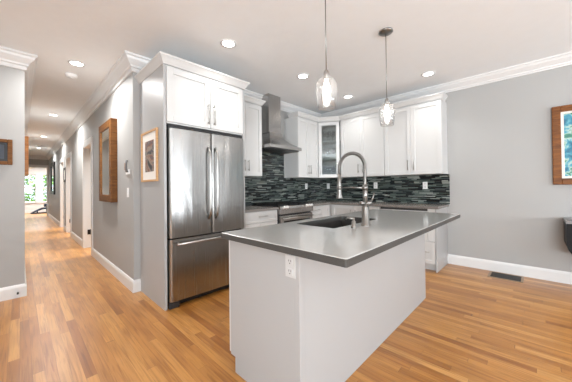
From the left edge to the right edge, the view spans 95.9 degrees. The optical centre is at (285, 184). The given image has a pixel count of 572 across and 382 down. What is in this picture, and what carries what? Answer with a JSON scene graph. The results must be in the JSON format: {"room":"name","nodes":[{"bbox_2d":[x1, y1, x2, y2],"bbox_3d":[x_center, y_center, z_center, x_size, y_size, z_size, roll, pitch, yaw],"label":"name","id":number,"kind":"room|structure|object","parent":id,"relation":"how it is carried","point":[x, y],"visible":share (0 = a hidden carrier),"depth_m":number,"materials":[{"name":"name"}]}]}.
{"room":"kitchen","nodes":[
{"label":"kitchen","id":0,"kind":"room"},
{"bbox_2d":[0,65,24,287],"bbox_3d":[-4.286,-0.103,1.671,0.120,2.740,3.640,-1,-1,44],"label":"wall","id":1,"kind":"structure","parent":0,"point":[12,80],"depth_m":2.87,"materials":[{"name":"grey paint"}]},
{"bbox_2d":[0,139,12,164],"bbox_3d":[-3.175,-0.355,2.722,0.021,0.280,0.395,-1,-1,44],"label":"framed painting","id":2,"kind":"object","parent":1,"relation":"attached to","point":[6,146],"visible":1,"depth_m":2.83,"materials":[{"name":"brown wood"}]},
{"bbox_2d":[0,145,3,158],"bbox_3d":[-3.179,-0.355,2.726,0.010,0.154,0.269,-1,-1,44],"label":"artwork","id":3,"kind":"object","parent":2,"relation":"attached to","point":[1,146],"depth_m":2.81},
{"bbox_2d":[0,268,26,301],"bbox_3d":[-5.123,1.215,2.564,2.636,0.142,3.556,-1,-1,44],"label":"baseboard","id":4,"kind":"structure","parent":1,"relation":"attached to","point":[10,292],"depth_m":2.85,"materials":[{"name":"white paint"}]},
{"bbox_2d":[0,46,37,135],"bbox_3d":[-8.395,-1.296,5.790,11.925,0.175,3.645,-1,-1,44],"label":"trim","id":5,"kind":"structure","parent":1,"relation":"attached to","point":[12,58],"depth_m":2.94,"materials":[{"name":"white paint"}]},
{"bbox_2d":[25,167,46,209],"bbox_3d":[-12.756,0.123,14.227,0.120,2.740,3.500,-1,-1,44],"label":"wall","id":6,"kind":"structure","parent":0,"point":[28,206],"depth_m":13.65,"materials":[{"name":"white paint"}]},
{"bbox_2d":[25,172,38,203],"bbox_3d":[-13.439,0.198,13.448,0.120,1.690,0.790,-1,-1,44],"label":"window","id":7,"kind":"structure","parent":6,"relation":"in","point":[36,174],"depth_m":13.65,"materials":[{"name":"white paint"}]},
{"bbox_2d":[25,209,45,212],"bbox_3d":[-12.727,1.421,14.131,0.016,0.142,3.400,-1,-1,44],"label":"baseboard","id":8,"kind":"structure","parent":6,"relation":"attached to","point":[44,210],"depth_m":13.52,"materials":[{"name":"white paint"}]},
{"bbox_2d":[40,172,46,203],"bbox_3d":[-12.869,0.198,14.037,0.120,1.690,0.790,-1,-1,44],"label":"window","id":9,"kind":"structure","parent":6,"relation":"in","point":[41,173],"depth_m":13.79,"materials":[{"name":"white paint"}]},
{"bbox_2d":[29,159,48,167],"bbox_3d":[-10.475,0.076,12.256,0.100,2.740,2.960,-1,-1,44],"label":"wall","id":10,"kind":"structure","parent":0,"point":[31,161],"depth_m":11.54,"materials":[{"name":"grey paint"}]},
{"bbox_2d":[29,165,48,215],"bbox_3d":[-11.152,0.286,11.463,0.024,2.320,0.876,-1,-1,44],"label":"trim","id":11,"kind":"structure","parent":10,"relation":"attached to","point":[36,166],"depth_m":11.75,"materials":[{"name":"white paint"}]},
{"bbox_2d":[49,75,130,276],"bbox_3d":[-6.314,-0.020,7.483,12.520,2.740,0.130,-1,-1,44],"label":"wall","id":12,"kind":"structure","parent":0,"point":[111,221],"depth_m":3.98,"materials":[{"name":"grey paint"}]},
{"bbox_2d":[50,161,54,194],"bbox_3d":[-9.081,-0.227,10.036,1.400,1.230,0.049,-1,-1,44],"label":"framed picture","id":13,"kind":"object","parent":12,"relation":"attached to","point":[52,165],"visible":0.99,"depth_m":10.10,"materials":[{"name":"black plastic"}]},
{"bbox_2d":[51,166,52,190],"bbox_3d":[-9.073,-0.227,10.045,1.160,0.990,0.024,-1,-1,44],"label":"artwork","id":14,"kind":"object","parent":13,"relation":"attached to","point":[51,166],"depth_m":10.22,"materials":[{"name":"mirror"}]},
{"bbox_2d":[48,213,59,225],"bbox_3d":[-9.058,1.337,10.039,4.980,0.142,0.016,-1,-1,44],"label":"baseboard","id":15,"kind":"structure","parent":12,"relation":"attached to","point":[55,220],"depth_m":9.63,"materials":[{"name":"white paint"}]},
{"bbox_2d":[60,157,64,229],"bbox_3d":[-6.857,0.281,7.994,1.070,2.160,0.152,-1,-1,44],"label":"door","id":16,"kind":"structure","parent":12,"relation":"in","point":[62,162],"depth_m":8.23,"materials":[{"name":"white paint"}]},
{"bbox_2d":[63,167,65,181],"bbox_3d":[-6.362,-0.276,7.418,0.450,0.410,0.029,-1,-1,44],"label":"framed picture","id":17,"kind":"object","parent":12,"relation":"attached to","point":[64,169],"visible":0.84,"depth_m":7.48,"materials":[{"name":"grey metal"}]},
{"bbox_2d":[65,152,71,235],"bbox_3d":[-5.780,0.258,6.951,1.070,2.160,0.152,-1,-1,44],"label":"door","id":18,"kind":"structure","parent":12,"relation":"in","point":[68,157],"depth_m":7.20,"materials":[{"name":"white paint"}]},
{"bbox_2d":[71,232,81,245],"bbox_3d":[-4.820,1.246,5.936,1.700,0.142,0.016,-1,-1,44],"label":"baseboard","id":19,"kind":"structure","parent":12,"relation":"attached to","point":[74,236],"depth_m":5.90,"materials":[{"name":"white paint"}]},
{"bbox_2d":[82,136,92,255],"bbox_3d":[-3.804,0.215,5.038,1.050,2.160,0.152,-1,-1,44],"label":"door","id":20,"kind":"structure","parent":12,"relation":"in","point":[87,145],"depth_m":5.30,"materials":[{"name":"white paint"}]},
{"bbox_2d":[29,50,150,159],"bbox_3d":[-6.363,-1.304,7.300,12.810,0.175,0.884,-1,-1,41],"label":"trim","id":21,"kind":"structure","parent":12,"relation":"attached to","point":[128,62],"depth_m":3.80,"materials":[{"name":"white paint"}]},
{"bbox_2d":[99,118,117,202],"bbox_3d":[-2.571,-0.317,3.714,0.750,1.130,0.077,-1,-1,44],"label":"wall mirror","id":22,"kind":"object","parent":12,"relation":"attached to","point":[108,185],"visible":1,"depth_m":3.57,"materials":[{"name":"brown wood"}]},
{"bbox_2d":[92,248,140,292],"bbox_3d":[-2.588,1.198,3.824,2.386,0.142,0.084,-1,-1,44],"label":"baseboard","id":23,"kind":"structure","parent":12,"relation":"attached to","point":[134,286],"depth_m":3.39,"materials":[{"name":"white paint"}]},
{"bbox_2d":[124,160,129,174],"bbox_3d":[-1.943,-0.205,3.126,0.176,0.170,0.050,-1,-1,44],"label":"intercom","id":24,"kind":"object","parent":12,"relation":"attached to","point":[127,171],"visible":1,"depth_m":3.07,"materials":[{"name":"white plastic"}]},
{"bbox_2d":[130,72,316,279],"bbox_3d":[-0.546,-0.119,4.356,0.120,2.740,3.660,-1,-1,44],"label":"wall","id":25,"kind":"structure","parent":0,"point":[134,86],"depth_m":3.03,"materials":[{"name":"grey paint"}]},
{"bbox_2d":[244,94,265,176],"bbox_3d":[-0.676,-0.704,3.871,0.384,1.163,0.668,-1,-1,44],"label":"upper cabinet","id":26,"kind":"object","parent":25,"relation":"attached to","point":[252,105],"visible":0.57,"depth_m":3.86,"materials":[{"name":"grey paint"}]},
{"bbox_2d":[261,93,301,153],"bbox_3d":[-0.166,-1.021,4.314,0.488,0.944,0.724,-1,-1,44],"label":"range hood","id":27,"kind":"object","parent":25,"relation":"attached to","point":[273,141],"visible":0.83,"depth_m":4.27,"materials":[{"name":"silver metal"}]},
{"bbox_2d":[284,116,317,177],"bbox_3d":[0.311,-0.674,4.896,0.376,1.100,0.588,-1,-1,44],"label":"upper cabinet","id":28,"kind":"object","parent":25,"relation":"attached to","point":[301,132],"visible":0.99,"depth_m":4.74,"materials":[{"name":"grey paint"}]},
{"bbox_2d":[287,92,447,121],"bbox_3d":[1.292,-1.265,4.439,2.537,0.075,0.681,-1,-1,23],"label":"crown molding","id":29,"kind":"structure","parent":28,"relation":"attached to","point":[442,95],"depth_m":4.43,"materials":[{"name":"grey paint"}]},
{"bbox_2d":[0,0,571,155],"bbox_3d":[-4.849,-1.475,5.736,23.500,0.100,8.900,-1,-1,44],"label":"ceiling","id":30,"kind":"structure","parent":0,"point":[277,41],"depth_m":2.71,"materials":[{"name":"paint"}]},
{"bbox_2d":[65,73,78,79],"bbox_3d":[-2.881,-1.448,3.469,0.144,0.044,0.144,-1,-1,44],"label":"smoke detector","id":31,"kind":"object","parent":30,"relation":"attached to","point":[68,75],"visible":1,"depth_m":3.44,"materials":[{"name":"white plastic"}]},
{"bbox_2d":[68,60,84,66],"bbox_3d":[-2.554,-1.473,3.146,0.170,0.010,0.170,-1,-1,44],"label":"recessed light","id":32,"kind":"object","parent":30,"relation":"in","point":[72,62],"visible":1,"depth_m":3.14,"materials":[{"name":"white paint"}]},
{"bbox_2d":[70,61,82,65],"bbox_3d":[-2.554,-1.476,3.146,0.124,0.004,0.124,-1,-1,44],"label":"diffuser","id":33,"kind":"object","parent":32,"relation":"attached to","point":[76,63],"depth_m":3.14,"materials":[{"name":"white plastic"}]},
{"bbox_2d":[220,39,236,47],"bbox_3d":[-0.614,-1.500,2.750,0.170,0.010,0.170,-1,-1,44],"label":"recessed light","id":34,"kind":"object","parent":30,"relation":"in","point":[228,43],"visible":1,"depth_m":2.75,"materials":[{"name":"white paint"}]},
{"bbox_2d":[223,41,233,46],"bbox_3d":[-0.614,-1.502,2.750,0.124,0.004,0.124,-1,-1,44],"label":"diffuser","id":35,"kind":"object","parent":34,"relation":"attached to","point":[225,43],"depth_m":2.76,"materials":[{"name":"white plastic"}]},
{"bbox_2d":[297,73,308,78],"bbox_3d":[0.236,-1.501,3.584,0.170,0.010,0.170,-1,-1,44],"label":"recessed light","id":36,"kind":"object","parent":30,"relation":"in","point":[303,75],"visible":1,"depth_m":3.58,"materials":[{"name":"white paint"}]},
{"bbox_2d":[316,0,337,108],"bbox_3d":[0.282,-1.031,1.824,0.154,0.986,0.154,0,-1,-18],"label":"pendant light","id":37,"kind":"object","parent":30,"relation":"hanging from","point":[326,91],"visible":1,"depth_m":1.81,"materials":[{"name":"clear glass"}]},
{"bbox_2d":[324,69,328,79],"bbox_3d":[0.285,-0.775,1.821,0.038,0.065,0.038,-1,-1,44],"label":"socket","id":38,"kind":"object","parent":37,"relation":"attached to","point":[326,73],"depth_m":1.81,"materials":[{"name":"silver metal"}]},
{"bbox_2d":[343,95,352,98],"bbox_3d":[1.063,-1.502,4.425,0.170,0.010,0.170,-1,-1,44],"label":"recessed light","id":39,"kind":"object","parent":30,"relation":"in","point":[345,96],"visible":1,"depth_m":4.41,"materials":[{"name":"white paint"}]},
{"bbox_2d":[378,27,394,125],"bbox_3d":[1.000,-1.055,2.566,0.154,0.939,0.154,0,-1,-18],"label":"pendant light","id":40,"kind":"object","parent":30,"relation":"hanging from","point":[387,31],"visible":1,"depth_m":2.55,"materials":[{"name":"silver metal"}]},
{"bbox_2d":[421,71,434,76],"bbox_3d":[1.962,-1.521,3.555,0.170,0.010,0.170,-1,-1,44],"label":"recessed light","id":41,"kind":"object","parent":30,"relation":"in","point":[429,73],"visible":1,"depth_m":3.54,"materials":[{"name":"white paint"}]},
{"bbox_2d":[0,213,571,381],"bbox_3d":[-4.816,1.344,5.707,23.500,0.060,8.900,-1,-1,44],"label":"floor","id":42,"kind":"structure","parent":0,"point":[76,321],"depth_m":2.13,"materials":[{"name":"brown wood"}]},
{"bbox_2d":[30,204,46,213],"bbox_3d":[-12.528,1.240,13.165,0.350,0.480,0.810,-1,-1,44],"label":"bench","id":43,"kind":"object","parent":42,"relation":"on","point":[45,205],"visible":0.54,"depth_m":13.10,"materials":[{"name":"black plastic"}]},
{"bbox_2d":[135,51,249,310],"bbox_3d":[-1.102,-0.016,3.126,0.787,2.522,1.084,-1,-1,44],"label":"tall cabinet","id":44,"kind":"object","parent":42,"relation":"on","point":[173,90],"visible":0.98,"depth_m":2.78,"materials":[{"name":"grey paint"}]},
{"bbox_2d":[141,127,158,181],"bbox_3d":[-1.484,-0.304,2.795,0.480,0.550,0.021,-1,-1,44],"label":"framed print","id":45,"kind":"object","parent":44,"relation":"attached to","point":[149,139],"visible":1,"depth_m":2.79,"materials":[{"name":"white paper"}]},
{"bbox_2d":[145,139,153,171],"bbox_3d":[-1.482,-0.304,2.797,0.266,0.336,0.001,-1,-1,44],"label":"artwork","id":46,"kind":"object","parent":45,"relation":"attached to","point":[149,143],"depth_m":2.79},
{"bbox_2d":[166,124,243,309],"bbox_3d":[-1.069,0.324,3.098,0.804,1.840,0.908,-1,-1,44],"label":"refrigerator","id":47,"kind":"object","parent":42,"relation":"on","point":[205,174],"visible":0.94,"depth_m":2.77,"materials":[{"name":"grey metal"}]},
{"bbox_2d":[245,210,276,228],"bbox_3d":[-0.557,0.809,3.744,0.664,0.872,0.652,-1,-1,44],"label":"base cabinet","id":48,"kind":"object","parent":42,"relation":"on","point":[261,218],"visible":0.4,"depth_m":3.54,"materials":[{"name":"grey paint"}]},
{"bbox_2d":[245,205,278,212],"bbox_3d":[-0.566,0.356,3.755,0.648,0.033,0.660,-1,-1,44],"label":"countertop","id":49,"kind":"structure","parent":48,"relation":"on","point":[251,208],"depth_m":3.61,"materials":[{"name":"beige stone"}]},
{"bbox_2d":[252,201,313,223],"bbox_3d":[-0.033,0.759,4.236,0.717,0.910,0.760,-1,-1,44],"label":"range","id":50,"kind":"object","parent":42,"relation":"on","point":[289,211],"visible":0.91,"depth_m":4.01,"materials":[{"name":"grey metal"}]},
{"bbox_2d":[252,203,305,206],"bbox_3d":[-0.062,0.339,4.264,0.650,0.019,0.760,-1,-1,44],"label":"cooktop","id":51,"kind":"object","parent":50,"relation":"in","point":[257,204],"depth_m":4.06,"materials":[{"name":"black glass"}]},
{"bbox_2d":[311,205,329,217],"bbox_3d":[0.415,0.808,4.747,0.664,0.872,0.573,-1,-1,44],"label":"base cabinet","id":52,"kind":"object","parent":42,"relation":"on","point":[321,210],"visible":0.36,"depth_m":4.55,"materials":[{"name":"grey paint"}]},
{"bbox_2d":[229,234,425,381],"bbox_3d":[0.537,0.783,2.251,0.670,0.868,2.039,-1,-1,44],"label":"kitchen island","id":53,"kind":"object","parent":42,"relation":"on","point":[321,324],"visible":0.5,"depth_m":1.55,"materials":[{"name":"grey paint"}]},
{"bbox_2d":[285,254,295,278],"bbox_3d":[0.022,0.423,1.329,0.070,0.115,0.010,-1,-1,44],"label":"outlet","id":54,"kind":"object","parent":53,"relation":"attached to","point":[290,271],"visible":1,"depth_m":1.33,"materials":[{"name":"grey plastic"}]},
{"bbox_2d":[287,258,291,264],"bbox_3d":[0.020,0.397,1.328,0.034,0.032,0.003,-1,-1,44],"label":"socket","id":55,"kind":"object","parent":54,"relation":"attached to","point":[289,260],"depth_m":1.33,"materials":[{"name":"grey plastic"}]},
{"bbox_2d":[287,268,292,274],"bbox_3d":[0.021,0.449,1.327,0.034,0.032,0.003,-1,-1,44],"label":"socket","id":56,"kind":"object","parent":54,"relation":"attached to","point":[289,270],"depth_m":1.33,"materials":[{"name":"grey plastic"}]},
{"bbox_2d":[221,209,459,267],"bbox_3d":[0.678,0.328,2.169,0.941,0.037,2.216,-1,-1,44],"label":"island countertop","id":57,"kind":"structure","parent":53,"relation":"on","point":[345,246],"depth_m":1.58,"materials":[{"name":"grey stone"}]},
{"bbox_2d":[311,220,360,227],"bbox_3d":[0.449,0.456,2.183,0.381,0.211,0.706,-1,-1,44],"label":"sink","id":58,"kind":"object","parent":57,"relation":"in","point":[340,223],"visible":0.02,"depth_m":2.48,"materials":[{"name":"grey metal"}]},
{"bbox_2d":[346,217,356,227],"bbox_3d":[0.467,0.272,1.851,0.084,0.074,0.042,-1,-1,44],"label":"soap dispenser","id":59,"kind":"object","parent":57,"relation":"on","point":[350,218],"visible":0.99,"depth_m":1.83,"materials":[{"name":"silver metal"}]},
{"bbox_2d":[336,151,374,225],"bbox_3d":[0.526,0.026,2.004,0.306,0.566,0.079,-1,-1,44],"label":"kitchen faucet","id":60,"kind":"object","parent":57,"relation":"on","point":[365,208],"visible":1,"depth_m":1.93,"materials":[{"name":"silver metal"}]},
{"bbox_2d":[330,204,380,215],"bbox_3d":[1.126,0.800,4.834,1.566,0.872,0.624,-1,-1,44],"label":"base cabinet","id":61,"kind":"object","parent":42,"relation":"on","point":[334,209],"visible":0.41,"depth_m":4.54,"materials":[{"name":"grey paint"}]},
{"bbox_2d":[304,200,448,208],"bbox_3d":[1.231,0.342,4.358,2.393,0.033,1.162,-1,-1,44],"label":"countertop","id":62,"kind":"structure","parent":61,"relation":"on","point":[318,202],"depth_m":4.21,"materials":[{"name":"beige stone"}]},
{"bbox_2d":[381,207,447,272],"bbox_3d":[1.980,0.782,4.015,0.793,0.872,0.636,-1,-1,44],"label":"base cabinet","id":63,"kind":"object","parent":42,"relation":"on","point":[436,240],"visible":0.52,"depth_m":3.64,"materials":[{"name":"grey paint"}]},
{"bbox_2d":[487,271,523,282],"bbox_3d":[2.854,1.198,3.351,0.347,0.006,0.295,-1,-1,44],"label":"floor vent","id":64,"kind":"object","parent":42,"relation":"in","point":[493,274],"visible":1,"depth_m":3.35,"materials":[{"name":"brown metal"}]},
{"bbox_2d":[329,65,571,271],"bbox_3d":[3.448,-0.178,3.120,7.580,2.740,0.120,-1,-1,44],"label":"wall","id":65,"kind":"structure","parent":0,"point":[506,199],"depth_m":3.47,"materials":[{"name":"grey paint"}]},
{"bbox_2d":[309,120,342,178],"bbox_3d":[0.816,-0.677,5.189,0.695,1.100,0.565,-1,-1,44],"label":"upper cabinet","id":66,"kind":"object","parent":65,"relation":"attached to","point":[324,160],"visible":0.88,"depth_m":5.34,"materials":[{"name":"grey paint"}]},
{"bbox_2d":[318,140,340,145],"bbox_3d":[0.817,-0.838,5.202,0.656,0.012,0.518,-1,-1,44],"label":"shelf","id":67,"kind":"object","parent":66,"relation":"attached to","point":[324,143],"depth_m":5.13,"materials":[{"name":"grey glass"}]},
{"bbox_2d":[318,158,340,161],"bbox_3d":[0.821,-0.493,5.199,0.656,0.012,0.518,-1,-1,44],"label":"shelf","id":68,"kind":"object","parent":66,"relation":"attached to","point":[320,159],"depth_m":5.06,"materials":[{"name":"grey paint"}]},
{"bbox_2d":[245,152,449,205],"bbox_3d":[0.731,-0.172,3.853,2.414,0.994,2.604,-1,-1,44],"label":"backsplash","id":69,"kind":"structure","parent":65,"relation":"attached to","point":[272,186],"depth_m":4.58,"materials":[{"name":"tile"}]},
{"bbox_2d":[423,182,427,188],"bbox_3d":[2.251,0.017,4.173,0.070,0.115,0.010,-1,-1,44],"label":"outlet","id":70,"kind":"object","parent":69,"relation":"attached to","point":[425,185],"visible":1,"depth_m":4.17,"materials":[{"name":"white plastic"}]},
{"bbox_2d":[340,111,384,177],"bbox_3d":[1.442,-0.689,4.722,0.843,1.100,0.366,-1,-1,44],"label":"upper cabinet","id":71,"kind":"object","parent":65,"relation":"attached to","point":[364,135],"visible":0.88,"depth_m":4.58,"materials":[{"name":"grey paint"}]},
{"bbox_2d":[244,51,571,116],"bbox_3d":[2.362,-1.487,2.013,7.360,0.120,2.980,-1,-1,44],"label":"trim","id":72,"kind":"structure","parent":65,"relation":"attached to","point":[565,59],"depth_m":3.79,"materials":[{"name":"white paint"}]},
{"bbox_2d":[384,99,447,175],"bbox_3d":[2.051,-0.702,4.132,0.846,1.100,0.366,-1,-1,44],"label":"upper cabinet","id":73,"kind":"object","parent":65,"relation":"attached to","point":[416,143],"visible":0.91,"depth_m":3.98,"materials":[{"name":"grey paint"}]},
{"bbox_2d":[448,254,571,284],"bbox_3d":[4.271,1.102,2.230,5.000,0.142,0.016,-1,-1,44],"label":"baseboard","id":74,"kind":"structure","parent":65,"relation":"attached to","point":[565,277],"depth_m":3.43,"materials":[{"name":"white paint"}]},
{"bbox_2d":[551,104,571,184],"bbox_3d":[3.633,-0.478,2.825,0.995,0.950,0.044,-1,-1,44],"label":"framed painting","id":75,"kind":"object","parent":65,"relation":"attached to","point":[561,115],"visible":1,"depth_m":3.10,"materials":[{"name":"brown wood"}]},
{"bbox_2d":[564,113,571,175],"bbox_3d":[3.641,-0.478,2.833,0.795,0.750,0.022,-1,-1,44],"label":"artwork","id":76,"kind":"object","parent":75,"relation":"attached to","point":[567,116],"depth_m":3.08},
{"bbox_2d":[563,217,571,253],"bbox_3d":[3.691,0.785,2.476,1.375,0.795,0.430,-1,-1,44],"label":"console","id":77,"kind":"object","parent":65,"relation":"attached to","point":[567,221],"visible":1,"depth_m":2.80,"materials":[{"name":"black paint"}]},
{"bbox_3d":[-7.344,-0.013,7.081,11.800,2.740,0.120,-1,-1,44],"label":"wall","id":78,"kind":"structure","parent":0,"visible":0},
{"bbox_2d":[25,136,28,175],"bbox_3d":[-3.590,-0.372,3.561,0.600,0.500,0.041,-1,-1,44],"label":"framed picture","id":79,"kind":"object","parent":78,"relation":"attached to","point":[26,137],"visible":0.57,"depth_m":3.36,"materials":[{"name":"brown wood"}]},
{"label":"outside","id":80,"kind":"structure","parent":0,"visible":0},
{"bbox_3d":[-20.587,2.032,21.323,20.700,0.050,30.000,-1,-1,44],"label":"lawn","id":81,"kind":"structure","parent":80,"visible":0},
{"bbox_2d":[25,175,46,201],"bbox_3d":[-15.071,-0.714,16.658,2.410,4.916,9.206,-1,-1,44],"label":"foliage","id":82,"kind":"object","parent":81,"relation":"on","point":[31,176],"visible":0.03,"depth_m":15.84,"materials":[{"name":"green plant"}]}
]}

